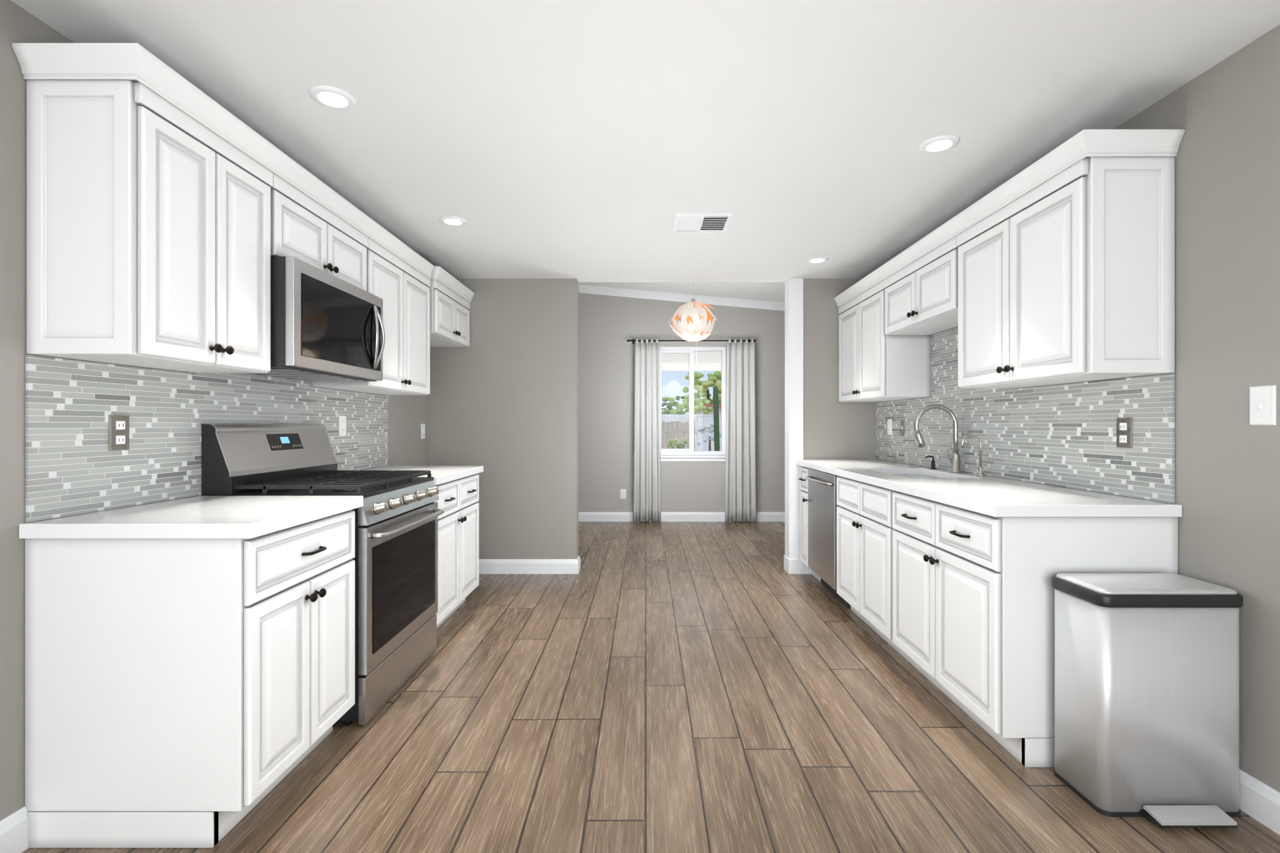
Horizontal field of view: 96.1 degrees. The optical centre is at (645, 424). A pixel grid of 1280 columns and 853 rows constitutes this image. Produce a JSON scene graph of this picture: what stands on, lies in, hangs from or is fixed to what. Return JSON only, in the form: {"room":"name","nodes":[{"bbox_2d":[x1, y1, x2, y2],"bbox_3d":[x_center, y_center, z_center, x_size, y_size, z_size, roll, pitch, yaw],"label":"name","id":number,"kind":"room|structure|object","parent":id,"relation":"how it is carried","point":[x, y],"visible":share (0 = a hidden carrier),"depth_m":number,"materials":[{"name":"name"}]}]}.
{"room":"kitchen","nodes":[
{"label":"kitchen","id":0,"kind":"room"},
{"bbox_2d":[0,0,426,821],"bbox_3d":[-1.812,0.009,1.143,0.120,2.362,6.925,0,0,0],"label":"wall","id":1,"kind":"structure","parent":0,"point":[407,417],"depth_m":1.60,"materials":[{"name":"grey paint"}]},
{"bbox_2d":[0,806,28,852],"bbox_3d":[-1.744,1.133,-0.290,0.016,0.115,3.820,0,0,0],"label":"baseboard","id":2,"kind":"structure","parent":1,"relation":"attached to","point":[14,829],"depth_m":1.59,"materials":[{"name":"white wood"}]},
{"bbox_2d":[26,80,273,373],"bbox_3d":[-1.577,-0.589,1.921,0.346,0.777,0.596,0,0,0],"label":"upper cabinet","id":3,"kind":"object","parent":1,"relation":"attached to","point":[148,227],"visible":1,"depth_m":1.65,"materials":[{"name":"white wood"}]},
{"bbox_2d":[25,355,388,522],"bbox_3d":[-1.746,0.007,2.756,0.008,0.534,2.267,0,0,0],"label":"backsplash","id":4,"kind":"structure","parent":1,"relation":"attached to","point":[74,465],"depth_m":2.00,"materials":[{"name":"tile"}]},
{"bbox_2d":[108,414,129,450],"bbox_3d":[-1.737,0.025,1.900,0.009,0.118,0.072,0,0,0],"label":"electrical outlet","id":5,"kind":"object","parent":4,"relation":"attached to","point":[118,432],"visible":1,"depth_m":1.89,"materials":[{"name":"silver metal"}]},
{"bbox_2d":[338,415,346,436],"bbox_3d":[-1.737,0.005,3.300,0.009,0.118,0.072,0,0,0],"label":"electrical outlet","id":6,"kind":"object","parent":4,"relation":"attached to","point":[342,425],"visible":1,"depth_m":3.29,"materials":[{"name":"white plastic"}]},
{"bbox_2d":[270,173,368,291],"bbox_3d":[-1.577,-0.816,2.600,0.346,0.322,0.757,0,0,0],"label":"upper cabinet","id":7,"kind":"object","parent":1,"relation":"attached to","point":[306,229],"visible":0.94,"depth_m":2.50,"materials":[{"name":"white wood"}]},
{"bbox_2d":[246,256,385,381],"bbox_3d":[-1.528,-0.436,2.600,0.427,0.431,0.755,0,0,0],"label":"over-the-range microwave","id":8,"kind":"object","parent":7,"relation":"attached to","point":[325,326],"visible":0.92,"depth_m":2.44,"materials":[{"name":"silver metal"}]},
{"bbox_2d":[309,237,430,394],"bbox_3d":[-1.577,-0.589,3.415,0.346,0.777,0.868,0,0,0],"label":"upper cabinet","id":9,"kind":"object","parent":1,"relation":"attached to","point":[400,287],"visible":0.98,"depth_m":3.38,"materials":[{"name":"white wood"}]},
{"bbox_2d":[11,43,474,303],"bbox_3d":[-1.559,-1.014,3.095,0.382,0.082,3.014,0,0,0],"label":"crown molding","id":10,"kind":"structure","parent":9,"relation":"attached to","point":[139,63],"depth_m":1.81,"materials":[{"name":"white wood"}]},
{"bbox_2d":[421,423,424,438],"bbox_3d":[-1.745,0.050,4.520,0.014,0.118,0.072,0,0,0],"label":"light switch","id":11,"kind":"object","parent":1,"relation":"attached to","point":[422,430],"visible":1,"depth_m":4.51,"materials":[{"name":"white plastic"}]},
{"bbox_2d":[429,279,470,347],"bbox_3d":[-1.560,-0.798,4.227,0.381,0.356,0.750,0,0,0],"label":"upper cabinet","id":12,"kind":"object","parent":1,"relation":"attached to","point":[449,319],"visible":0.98,"depth_m":4.15,"materials":[{"name":"white wood"}]},
{"bbox_2d":[426,278,578,559],"bbox_3d":[-1.212,0.009,4.665,1.320,2.362,0.120,0,0,0],"label":"wall","id":13,"kind":"structure","parent":0,"point":[502,402],"depth_m":4.61,"materials":[{"name":"grey paint"}]},
{"bbox_2d":[478,556,580,574],"bbox_3d":[-1.144,1.133,4.597,1.216,0.115,0.016,0,0,0],"label":"baseboard","id":14,"kind":"structure","parent":13,"relation":"attached to","point":[485,566],"depth_m":4.59,"materials":[{"name":"white wood"}]},
{"bbox_2d":[10,0,1279,282],"bbox_3d":[0.051,-1.212,1.212,3.807,0.080,7.025,0,0,0],"label":"ceiling","id":15,"kind":"structure","parent":0,"point":[592,140],"depth_m":2.10,"materials":[{"name":"white paint"}]},
{"bbox_2d":[308,85,356,109],"bbox_3d":[-1.120,-1.167,2.060,0.152,0.009,0.152,0,0,0],"label":"recessed light","id":16,"kind":"object","parent":15,"relation":"in","point":[332,97],"visible":1,"depth_m":2.05,"materials":[{"name":"white plastic"}]},
{"bbox_2d":[439,216,466,225],"bbox_3d":[-1.105,-1.167,3.300,0.152,0.009,0.152,0,0,0],"label":"recessed light","id":17,"kind":"object","parent":15,"relation":"in","point":[452,220],"visible":1,"depth_m":3.29,"materials":[{"name":"white plastic"}]},
{"bbox_2d":[671,213,733,232],"bbox_3d":[0.323,-1.166,3.325,0.325,0.012,0.290,0,0,0],"label":"ceiling vent","id":18,"kind":"object","parent":15,"relation":"in","point":[701,222],"visible":0.98,"depth_m":3.31,"materials":[{"name":"white metal"}]},
{"bbox_2d":[806,256,828,263],"bbox_3d":[1.220,-1.167,4.080,0.152,0.009,0.152,0,0,0],"label":"recessed light","id":19,"kind":"object","parent":15,"relation":"in","point":[817,260],"visible":1,"depth_m":4.06,"materials":[{"name":"white plastic"}]},
{"bbox_2d":[918,135,959,153],"bbox_3d":[1.225,-1.167,2.400,0.152,0.009,0.152,0,0,0],"label":"recessed light","id":20,"kind":"object","parent":15,"relation":"in","point":[940,144],"visible":1,"depth_m":2.39,"materials":[{"name":"white plastic"}]},
{"bbox_2d":[21,521,1279,852],"bbox_3d":[0.300,1.220,2.405,5.600,0.060,9.610,0,0,0],"label":"floor","id":21,"kind":"structure","parent":0,"point":[683,687],"depth_m":2.15,"materials":[{"name":"brown wood"}]},
{"bbox_2d":[25,510,354,848],"bbox_3d":[-1.419,0.754,1.927,0.661,0.872,0.622,0,0,0],"label":"base cabinet","id":22,"kind":"object","parent":21,"relation":"on","point":[189,692],"visible":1,"depth_m":1.62,"materials":[{"name":"white wood"}]},
{"bbox_2d":[18,495,363,538],"bbox_3d":[-1.425,0.297,1.923,0.650,0.042,0.639,0,0,0],"label":"countertop","id":23,"kind":"structure","parent":22,"relation":"on","point":[224,517],"depth_m":1.71,"materials":[{"name":"white stone"}]},
{"bbox_2d":[201,423,444,725],"bbox_3d":[-1.386,0.593,2.641,0.708,1.195,0.778,0,0,0],"label":"gas range","id":24,"kind":"object","parent":21,"relation":"on","point":[397,514],"visible":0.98,"depth_m":2.47,"materials":[{"name":"silver metal"}]},
{"bbox_2d":[434,473,478,628],"bbox_3d":[-1.419,0.754,3.470,0.661,0.872,0.840,0,0,0],"label":"base cabinet","id":25,"kind":"object","parent":21,"relation":"on","point":[458,550],"visible":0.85,"depth_m":3.44,"materials":[{"name":"white wood"}]},
{"bbox_2d":[358,465,483,484],"bbox_3d":[-1.425,0.297,3.474,0.650,0.042,0.863,0,0,0],"label":"countertop","id":26,"kind":"structure","parent":25,"relation":"on","point":[441,474],"depth_m":3.55,"materials":[{"name":"white stone"}]},
{"bbox_2d":[783,278,804,574],"bbox_3d":[1.202,0.009,4.665,0.125,2.362,0.160,0,0,0],"label":"post","id":27,"kind":"object","parent":21,"relation":"on","point":[793,564],"visible":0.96,"depth_m":4.59,"materials":[{"name":"white"}]},
{"bbox_2d":[798,466,820,582],"bbox_3d":[1.522,0.754,4.453,0.661,0.872,0.254,0,0,0],"label":"base cabinet","id":28,"kind":"object","parent":21,"relation":"on","point":[804,519],"visible":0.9,"depth_m":4.44,"materials":[{"name":"white wood"}]},
{"bbox_2d":[805,468,850,609],"bbox_3d":[1.501,0.755,4.015,0.668,0.869,0.614,0,0,0],"label":"dishwasher","id":29,"kind":"object","parent":21,"relation":"on","point":[822,505],"visible":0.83,"depth_m":3.95,"materials":[{"name":"silver metal"}]},
{"bbox_2d":[836,475,937,663],"bbox_3d":[1.522,0.754,3.290,0.661,0.872,0.830,0,0,0],"label":"sink base","id":30,"kind":"object","parent":21,"relation":"on","point":[865,529],"visible":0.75,"depth_m":3.19,"materials":[{"name":"white wood"}]},
{"bbox_2d":[892,490,1178,767],"bbox_3d":[1.522,0.754,2.434,0.661,0.872,0.877,0,0,0],"label":"base cabinet","id":31,"kind":"object","parent":21,"relation":"on","point":[973,615],"visible":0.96,"depth_m":2.01,"materials":[{"name":"white wood"}]},
{"bbox_2d":[796,459,1181,516],"bbox_3d":[1.528,0.297,3.293,0.650,0.042,2.618,0,0,0],"label":"countertop","id":32,"kind":"structure","parent":31,"relation":"on","point":[993,496],"depth_m":2.34,"materials":[{"name":"white stone"}]},
{"bbox_2d":[924,455,936,469],"bbox_3d":[1.783,0.234,3.600,0.069,0.085,0.036,0,0,0],"label":"soap pump","id":33,"kind":"object","parent":32,"relation":"on","point":[932,464],"visible":1,"depth_m":3.59,"materials":[{"name":"black plastic"}]},
{"bbox_2d":[913,403,961,472],"bbox_3d":[1.699,0.077,3.368,0.273,0.398,0.096,0,0,0],"label":"kitchen faucet","id":34,"kind":"object","parent":32,"relation":"on","point":[954,459],"visible":1,"depth_m":3.34,"materials":[{"name":"silver metal"}]},
{"bbox_2d":[960,434,984,476],"bbox_3d":[1.763,0.164,3.095,0.126,0.225,0.051,0,0,0],"label":"filter faucet","id":35,"kind":"object","parent":32,"relation":"on","point":[980,472],"visible":1,"depth_m":3.10,"materials":[{"name":"silver metal"}]},
{"bbox_2d":[1051,573,1243,828],"bbox_3d":[1.605,0.847,1.828,0.444,0.686,0.303,0,0,0],"label":"step trash can","id":36,"kind":"object","parent":21,"relation":"on","point":[1147,695],"visible":1,"depth_m":1.75,"materials":[{"name":"silver metal"}]},
{"bbox_2d":[578,293,784,511],"bbox_3d":[0.300,-0.331,7.150,5.440,3.042,0.120,0,0,0],"label":"wall","id":37,"kind":"structure","parent":0,"point":[609,326],"depth_m":7.09,"materials":[{"name":"grey paint"}]},
{"bbox_2d":[620,489,626,498],"bbox_3d":[-0.277,0.850,7.086,0.072,0.118,0.009,0,0,0],"label":"outlet","id":38,"kind":"object","parent":37,"relation":"attached to","point":[622,494],"visible":1,"depth_m":7.08,"materials":[{"name":"white plastic"}]},
{"bbox_2d":[578,285,784,311],"bbox_3d":[0.300,-1.571,7.055,5.200,0.542,0.070,0,0,0],"label":"crown molding","id":39,"kind":"structure","parent":37,"relation":"attached to","point":[680,297],"depth_m":7.05,"materials":[{"name":"white wood"}]},
{"bbox_2d":[578,511,784,521],"bbox_3d":[0.300,1.133,7.082,5.200,0.115,0.016,0,0,0],"label":"baseboard","id":40,"kind":"structure","parent":37,"relation":"attached to","point":[583,516],"depth_m":7.07,"materials":[{"name":"white wood"}]},
{"bbox_2d":[626,339,756,343],"bbox_3d":[0.560,-1.028,7.044,1.574,0.060,0.092,0,0,0],"label":"curtain rod","id":41,"kind":"object","parent":37,"relation":"attached to","point":[633,340],"visible":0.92,"depth_m":7.00,"materials":[{"name":"black metal"}]},
{"bbox_2d":[633,339,661,521],"bbox_3d":[0.018,0.069,7.024,0.342,2.218,0.086,0,0,0],"label":"curtains","id":42,"kind":"object","parent":41,"relation":"hanging from","point":[647,507],"visible":1,"depth_m":7.01,"materials":[{"name":"white fabric"}]},
{"bbox_2d":[725,339,756,521],"bbox_3d":[1.163,0.069,7.019,0.386,2.218,0.091,0,0,0],"label":"curtains","id":43,"kind":"object","parent":41,"relation":"hanging from","point":[740,474],"visible":1,"depth_m":7.01,"materials":[{"name":"white fabric"}]},
{"bbox_2d":[659,346,725,461],"bbox_3d":[0.569,-0.260,7.120,0.908,1.420,0.120,0,0,0],"label":"window","id":44,"kind":"structure","parent":37,"relation":"in","point":[689,350],"depth_m":7.12,"materials":[{"name":"white plastic"}]},
{"bbox_2d":[578,282,784,303],"bbox_3d":[0.300,-1.654,5.968,5.400,0.554,2.485,0,0,0],"label":"ceiling","id":45,"kind":"structure","parent":0,"point":[772,292],"depth_m":6.72,"materials":[{"name":"white paint"}]},
{"bbox_2d":[668,282,717,364],"bbox_3d":[0.431,-1.077,5.298,0.461,1.044,0.465,0,0,0],"label":"pendant lamp","id":46,"kind":"object","parent":45,"relation":"hanging from","point":[692,325],"visible":0.94,"depth_m":5.18,"materials":[{"name":"orange glass"}]},
{"bbox_2d":[803,278,876,459],"bbox_3d":[1.618,0.009,4.665,0.714,2.362,0.120,0,0,0],"label":"wall","id":47,"kind":"structure","parent":0,"point":[834,427],"depth_m":4.61,"materials":[{"name":"grey paint"}]},
{"bbox_2d":[803,565,811,574],"bbox_3d":[1.558,1.133,4.597,0.594,0.115,0.016,0,0,0],"label":"baseboard","id":48,"kind":"structure","parent":47,"relation":"attached to","point":[807,570],"depth_m":4.59,"materials":[{"name":"white"}]},
{"bbox_2d":[877,24,1279,792],"bbox_3d":[1.915,0.009,1.143,0.120,2.362,6.925,0,0,0],"label":"wall","id":49,"kind":"structure","parent":0,"point":[1225,114],"depth_m":1.81,"materials":[{"name":"grey paint"}]},
{"bbox_2d":[838,280,931,402],"bbox_3d":[1.680,-0.561,4.162,0.346,0.759,0.880,0,0,0],"label":"upper cabinet","id":50,"kind":"object","parent":49,"relation":"attached to","point":[876,364],"visible":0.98,"depth_m":3.85,"materials":[{"name":"white wood"}]},
{"bbox_2d":[833,129,1184,308],"bbox_3d":[1.679,-0.977,3.289,0.347,0.079,2.626,0,0,0],"label":"crown molding","id":51,"kind":"structure","parent":50,"relation":"attached to","point":[1083,144],"depth_m":2.23,"materials":[{"name":"white wood"}]},
{"bbox_2d":[883,236,958,334],"bbox_3d":[1.680,-0.760,3.286,0.346,0.361,0.866,0,0,0],"label":"upper cabinet","id":52,"kind":"object","parent":49,"relation":"attached to","point":[921,295],"visible":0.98,"depth_m":3.23,"materials":[{"name":"white wood"}]},
{"bbox_2d":[876,327,1174,503],"bbox_3d":[1.849,-0.152,3.308,0.008,0.852,2.589,0,0,0],"label":"backsplash","id":53,"kind":"structure","parent":49,"relation":"attached to","point":[1064,435],"depth_m":2.64,"materials":[{"name":"tile"}]},
{"bbox_2d":[887,419,891,434],"bbox_3d":[1.840,0.015,4.340,0.009,0.118,0.072,0,0,0],"label":"electrical outlet","id":54,"kind":"object","parent":53,"relation":"attached to","point":[889,427],"visible":1,"depth_m":4.33,"materials":[{"name":"white plastic"}]},
{"bbox_2d":[900,419,905,436],"bbox_3d":[1.837,0.020,4.120,0.014,0.118,0.072,0,0,0],"label":"electrical outlet","id":55,"kind":"object","parent":53,"relation":"attached to","point":[902,427],"visible":1,"depth_m":4.11,"materials":[{"name":"silver metal"}]},
{"bbox_2d":[1116,417,1132,448],"bbox_3d":[1.840,0.030,2.213,0.009,0.118,0.072,0,0,0],"label":"electrical outlet","id":56,"kind":"object","parent":53,"relation":"attached to","point":[1124,432],"visible":1,"depth_m":2.21,"materials":[{"name":"silver metal"}]},
{"bbox_2d":[956,156,1174,388],"bbox_3d":[1.680,-0.561,2.431,0.346,0.759,0.840,0,0,0],"label":"upper cabinet","id":57,"kind":"object","parent":49,"relation":"attached to","point":[1067,275],"visible":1,"depth_m":2.07,"materials":[{"name":"white wood"}]},
{"bbox_2d":[1239,769,1279,834],"bbox_3d":[1.847,1.133,-0.100,0.016,0.115,4.200,0,0,0],"label":"baseboard","id":58,"kind":"structure","parent":49,"relation":"attached to","point":[1258,800],"depth_m":1.72,"materials":[{"name":"white"}]},
{"bbox_2d":[1249,385,1276,425],"bbox_3d":[1.848,-0.058,1.727,0.014,0.118,0.072,0,0,0],"label":"light switch","id":59,"kind":"object","parent":49,"relation":"attached to","point":[1262,405],"visible":1,"depth_m":1.72,"materials":[{"name":"white plastic"}]},
{"label":"outside","id":60,"kind":"structure","parent":0,"visible":0},
{"bbox_3d":[10.000,1.465,48.605,100.000,0.050,82.790,0,0,0],"label":"ground","id":61,"kind":"structure","parent":60,"visible":0},
{"bbox_2d":[661,395,688,414],"bbox_3d":[0.986,0.112,23.988,1.609,2.656,1.504,0,0,0],"label":"tree","id":62,"kind":"object","parent":61,"relation":"on","point":[680,407],"depth_m":23.66,"materials":[{"name":"green plant"}]},
{"bbox_2d":[667,438,688,448],"bbox_3d":[0.552,0.841,10.316,0.606,1.198,0.676,0,0,0],"label":"bush","id":63,"kind":"object","parent":61,"relation":"on","point":[675,442],"depth_m":10.13,"materials":[{"name":"green plant"}]},
{"bbox_2d":[661,414,721,451],"bbox_3d":[6.000,0.535,16.115,24.000,1.810,8.230,0,0,0],"label":"fence","id":64,"kind":"object","parent":61,"relation":"on","point":[680,422],"depth_m":20.00,"materials":[{"name":"beige wood"}]},
{"bbox_2d":[661,351,721,371],"bbox_3d":[1.000,0.055,9.410,10.000,2.770,4.380,0,0,0],"label":"patio cover","id":65,"kind":"object","parent":61,"relation":"on","point":[672,362],"depth_m":11.26,"materials":[{"name":"white"}]},
{"bbox_2d":[685,398,713,414],"bbox_3d":[2.254,0.175,24.458,1.264,2.530,1.285,0,0,0],"label":"tree","id":66,"kind":"object","parent":61,"relation":"on","point":[700,408],"depth_m":24.20,"materials":[{"name":"green plant"}]},
{"bbox_2d":[682,371,721,408],"bbox_3d":[3.868,-0.953,36.008,3.265,4.785,3.147,0,0,0],"label":"tree","id":67,"kind":"object","parent":61,"relation":"on","point":[700,386],"depth_m":35.12,"materials":[{"name":"green plant"}]},
{"bbox_2d":[693,403,721,414],"bbox_3d":[6.825,0.230,29.750,9.150,2.420,7.300,0,0,0],"label":"house","id":68,"kind":"structure","parent":61,"relation":"on","point":[707,405],"depth_m":26.50,"materials":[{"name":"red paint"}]},
{"bbox_2d":[695,423,721,451],"bbox_3d":[1.663,0.700,15.393,0.831,1.480,0.874,0,0,0],"label":"tree","id":69,"kind":"object","parent":61,"relation":"on","point":[709,429],"depth_m":15.19,"materials":[{"name":"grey plant"}]},
{"bbox_2d":[713,385,719,451],"bbox_3d":[1.730,0.240,14.000,0.180,2.400,0.136,0,0,0],"label":"tree","id":70,"kind":"object","parent":61,"relation":"on","point":[716,420],"depth_m":13.95,"materials":[{"name":"green plant"}]}
]}

